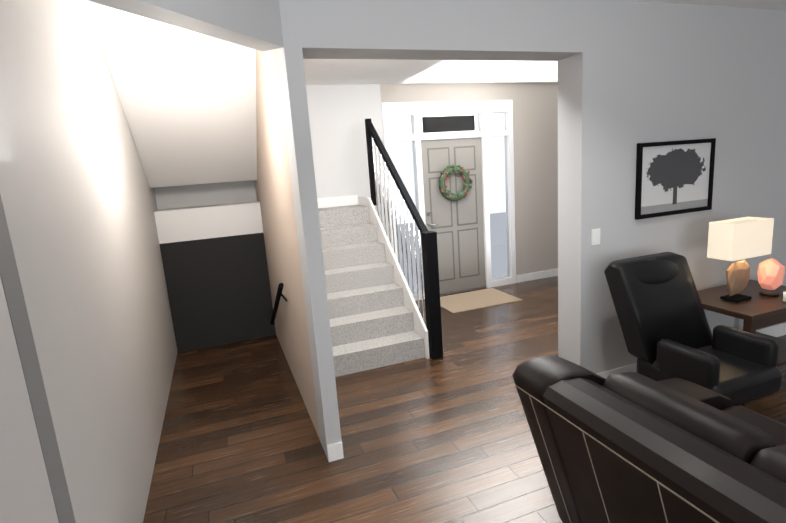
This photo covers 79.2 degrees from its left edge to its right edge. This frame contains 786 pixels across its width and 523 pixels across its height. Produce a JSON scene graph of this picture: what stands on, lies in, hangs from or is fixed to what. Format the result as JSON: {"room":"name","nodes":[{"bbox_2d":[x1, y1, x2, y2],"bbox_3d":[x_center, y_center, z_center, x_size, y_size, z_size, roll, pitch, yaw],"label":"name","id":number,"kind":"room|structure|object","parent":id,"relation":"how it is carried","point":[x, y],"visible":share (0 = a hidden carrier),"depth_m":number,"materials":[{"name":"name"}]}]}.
{"room":"living room","nodes":[
{"label":"living room","id":0,"kind":"room"},
{"bbox_2d":[0,195,75,522],"bbox_3d":[-2.780,0.432,0.862,3.533,2.800,0.120,-8,12,-19],"label":"wall","id":1,"kind":"structure","parent":0,"point":[17,310],"depth_m":1.47,"materials":[{"name":"grey paint"}]},
{"bbox_2d":[0,0,177,522],"bbox_3d":[-1.903,-0.124,3.337,0.103,2.800,4.006,-8,12,-19],"label":"wall","id":2,"kind":"structure","parent":0,"point":[78,197],"depth_m":2.19,"materials":[{"name":"white paint"}]},
{"bbox_2d":[99,39,256,187],"bbox_3d":[-1.743,-1.205,4.190,1.046,1.037,1.405,-8,12,-19],"label":"ceiling soffit","id":3,"kind":"structure","parent":0,"point":[189,108],"depth_m":3.99,"materials":[{"name":"white paint"}]},
{"bbox_2d":[87,0,283,51],"bbox_3d":[-0.959,-1.153,1.855,0.140,0.340,1.506,1,12,24],"label":"wall","id":4,"kind":"structure","parent":0,"point":[255,24],"depth_m":2.16,"materials":[{"name":"grey paint"}]},
{"bbox_2d":[254,49,319,438],"bbox_3d":[-1.041,-0.373,4.278,0.097,2.800,2.796,-8,12,-19],"label":"wall","id":5,"kind":"structure","parent":0,"point":[273,189],"depth_m":3.62,"materials":[{"name":"beige paint"}]},
{"bbox_2d":[270,283,286,324],"bbox_3d":[-1.073,0.423,4.435,0.079,0.741,1.359,-8,12,-19],"label":"handrail","id":6,"kind":"object","parent":5,"relation":"attached to","point":[279,294],"visible":0.94,"depth_m":4.15,"materials":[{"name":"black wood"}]},
{"bbox_2d":[154,82,557,274],"bbox_3d":[0.317,-0.874,6.306,6.420,2.800,0.150,-8,12,-19],"label":"wall","id":7,"kind":"structure","parent":0,"point":[339,114],"depth_m":6.03,"materials":[{"name":"white paint"}]},
{"bbox_2d":[317,195,357,207],"bbox_3d":[-0.954,-0.700,5.761,1.102,0.119,0.014,-8,12,-19],"label":"baseboard","id":8,"kind":"structure","parent":7,"relation":"attached to","point":[337,201],"depth_m":5.85,"materials":[{"name":"white wood"}]},
{"bbox_2d":[381,100,515,300],"bbox_3d":[0.816,-0.829,6.465,1.894,2.580,0.120,-8,12,-19],"label":"door frame","id":9,"kind":"structure","parent":7,"relation":"attached to","point":[481,109],"depth_m":6.35,"materials":[{"name":"white painted wood"},{"name":"glass"}]},
{"bbox_2d":[421,137,485,293],"bbox_3d":[0.843,-0.603,6.488,0.904,2.085,0.098,-8,12,-19],"label":"front door","id":10,"kind":"structure","parent":7,"relation":"in","point":[457,227],"depth_m":6.50,"materials":[{"name":"grey wood"}]},
{"bbox_2d":[439,164,472,200],"bbox_3d":[0.840,-1.051,6.341,0.507,0.490,0.109,-8,12,-19],"label":"wreath","id":11,"kind":"object","parent":10,"relation":"hanging from","point":[456,170],"visible":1,"depth_m":6.30,"materials":[{"name":"green plant"}]},
{"bbox_2d":[516,268,557,282],"bbox_3d":[2.626,0.144,7.269,1.740,0.110,0.013,-8,12,-19],"label":"baseboard","id":12,"kind":"structure","parent":7,"relation":"attached to","point":[554,272],"depth_m":7.09,"materials":[{"name":"white wood"}]},
{"bbox_2d":[68,0,785,84],"bbox_3d":[-0.233,-0.946,-0.579,12.000,0.100,12.450,-8,12,-19],"label":"ceiling","id":13,"kind":"structure","parent":0,"point":[103,21],"depth_m":4.80,"materials":[{"name":"white paint"}]},
{"bbox_2d":[143,276,785,522],"bbox_3d":[-0.030,1.891,-0.014,12.000,0.100,12.450,-8,12,-19],"label":"floor","id":14,"kind":"structure","parent":0,"point":[447,438],"depth_m":3.26,"materials":[{"name":"brown wood"}]},
{"bbox_2d":[0,277,58,522],"bbox_3d":[-1.420,0.488,0.954,0.943,2.464,0.677,-8,12,-19],"label":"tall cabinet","id":15,"kind":"object","parent":14,"relation":"on","point":[26,496],"visible":1,"depth_m":1.31,"materials":[{"name":"grey"}]},
{"bbox_2d":[154,201,275,351],"bbox_3d":[-1.952,0.140,5.319,1.046,1.520,0.398,-8,12,-19],"label":"wall","id":16,"kind":"structure","parent":14,"relation":"on","point":[214,261],"depth_m":5.14,"materials":[{"name":"black paint"}]},
{"bbox_2d":[318,205,424,376],"bbox_3d":[-0.580,0.172,5.060,1.102,1.365,1.848,-8,12,-19],"label":"stairs","id":17,"kind":"structure","parent":14,"relation":"on","point":[371,320],"depth_m":4.76,"materials":[{"name":"carpet"}]},
{"bbox_2d":[358,196,429,358],"bbox_3d":[-0.049,0.051,5.220,0.027,1.465,1.888,-8,12,-19],"label":"trim","id":18,"kind":"structure","parent":17,"relation":"attached to","point":[420,328],"depth_m":4.92,"materials":[{"name":"white wood"}]},
{"bbox_2d":[365,118,442,359],"bbox_3d":[0.064,-0.361,4.965,0.110,2.355,1.590,-8,12,-19],"label":"stair handrail","id":19,"kind":"object","parent":14,"relation":"on","point":[431,281],"visible":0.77,"depth_m":4.56,"materials":[{"name":"black wood"}]},
{"bbox_2d":[440,288,521,312],"bbox_3d":[1.072,0.504,6.271,1.000,0.011,0.720,-8,12,-19],"label":"entry rug","id":20,"kind":"object","parent":14,"relation":"on","point":[468,301],"visible":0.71,"depth_m":6.21,"materials":[{"name":"beige fabric"}]},
{"bbox_2d":[512,355,785,522],"bbox_3d":[1.434,0.990,1.308,1.108,0.945,2.190,-8,12,-19],"label":"sofa","id":21,"kind":"object","parent":14,"relation":"on","point":[630,447],"visible":1,"depth_m":1.59,"materials":[{"name":"black leather"}]},
{"bbox_2d":[604,252,781,405],"bbox_3d":[1.929,0.537,3.120,0.610,1.055,0.850,-8,12,-19],"label":"armchair","id":22,"kind":"object","parent":14,"relation":"on","point":[664,325],"visible":0.75,"depth_m":3.12,"materials":[{"name":"black leather"}]},
{"bbox_2d":[698,279,785,405],"bbox_3d":[2.731,0.578,3.653,0.900,0.655,0.600,-8,12,-19],"label":"side table","id":23,"kind":"object","parent":14,"relation":"on","point":[756,311],"visible":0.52,"depth_m":3.41,"materials":[{"name":"brown wood"}]},
{"bbox_2d":[707,217,773,302],"bbox_3d":[2.528,-0.009,3.475,0.410,0.588,0.180,-8,12,-19],"label":"table lamp","id":24,"kind":"object","parent":23,"relation":"on","point":[738,239],"visible":1,"depth_m":3.40,"materials":[{"name":"fabric shade"},{"name":"gold metal"},{"name":"black metal"}]},
{"bbox_2d":[757,258,784,296],"bbox_3d":[2.828,0.111,3.556,0.180,0.280,0.149,-8,12,-19],"label":"salt lamp","id":25,"kind":"object","parent":23,"relation":"on","point":[770,272],"visible":1,"depth_m":3.51,"materials":[{"name":"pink stone"}]},
{"bbox_2d":[783,292,785,302],"bbox_3d":[2.814,0.255,3.380,0.058,0.068,0.060,-8,12,-19],"label":"candle jar","id":26,"kind":"object","parent":23,"relation":"on","point":[784,296],"visible":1,"depth_m":3.38,"materials":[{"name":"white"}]},
{"bbox_2d":[277,0,785,458],"bbox_3d":[1.908,-0.474,3.728,5.267,2.800,0.250,-8,12,-19],"label":"wall","id":27,"kind":"structure","parent":0,"point":[631,74],"depth_m":3.44,"materials":[{"name":"grey paint"}]},
{"bbox_2d":[591,228,599,245],"bbox_3d":[1.486,-0.179,3.477,0.080,0.120,0.010,-8,12,-19],"label":"switch plate","id":28,"kind":"object","parent":27,"relation":"attached to","point":[595,236],"visible":1,"depth_m":3.47,"materials":[{"name":"white plastic"}]},
{"bbox_2d":[635,138,715,219],"bbox_3d":[2.174,-0.641,3.648,0.780,0.558,0.028,-8,12,-19],"label":"picture frame","id":29,"kind":"object","parent":27,"relation":"attached to","point":[674,177],"visible":0.98,"depth_m":3.64,"materials":[{"name":"black wood"}]},
{"bbox_2d":[597,323,785,378],"bbox_3d":[2.976,0.731,4.198,3.280,0.110,0.013,-8,12,-19],"label":"baseboard","id":30,"kind":"structure","parent":27,"relation":"attached to","point":[778,330],"depth_m":3.83,"materials":[{"name":"white"}]},
{"label":"outside","id":31,"kind":"structure","parent":0,"visible":0},
{"bbox_2d":[388,113,506,291],"bbox_3d":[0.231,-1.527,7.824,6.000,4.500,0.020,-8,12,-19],"label":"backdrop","id":32,"kind":"structure","parent":31,"point":[495,165],"depth_m":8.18,"materials":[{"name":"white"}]}
]}

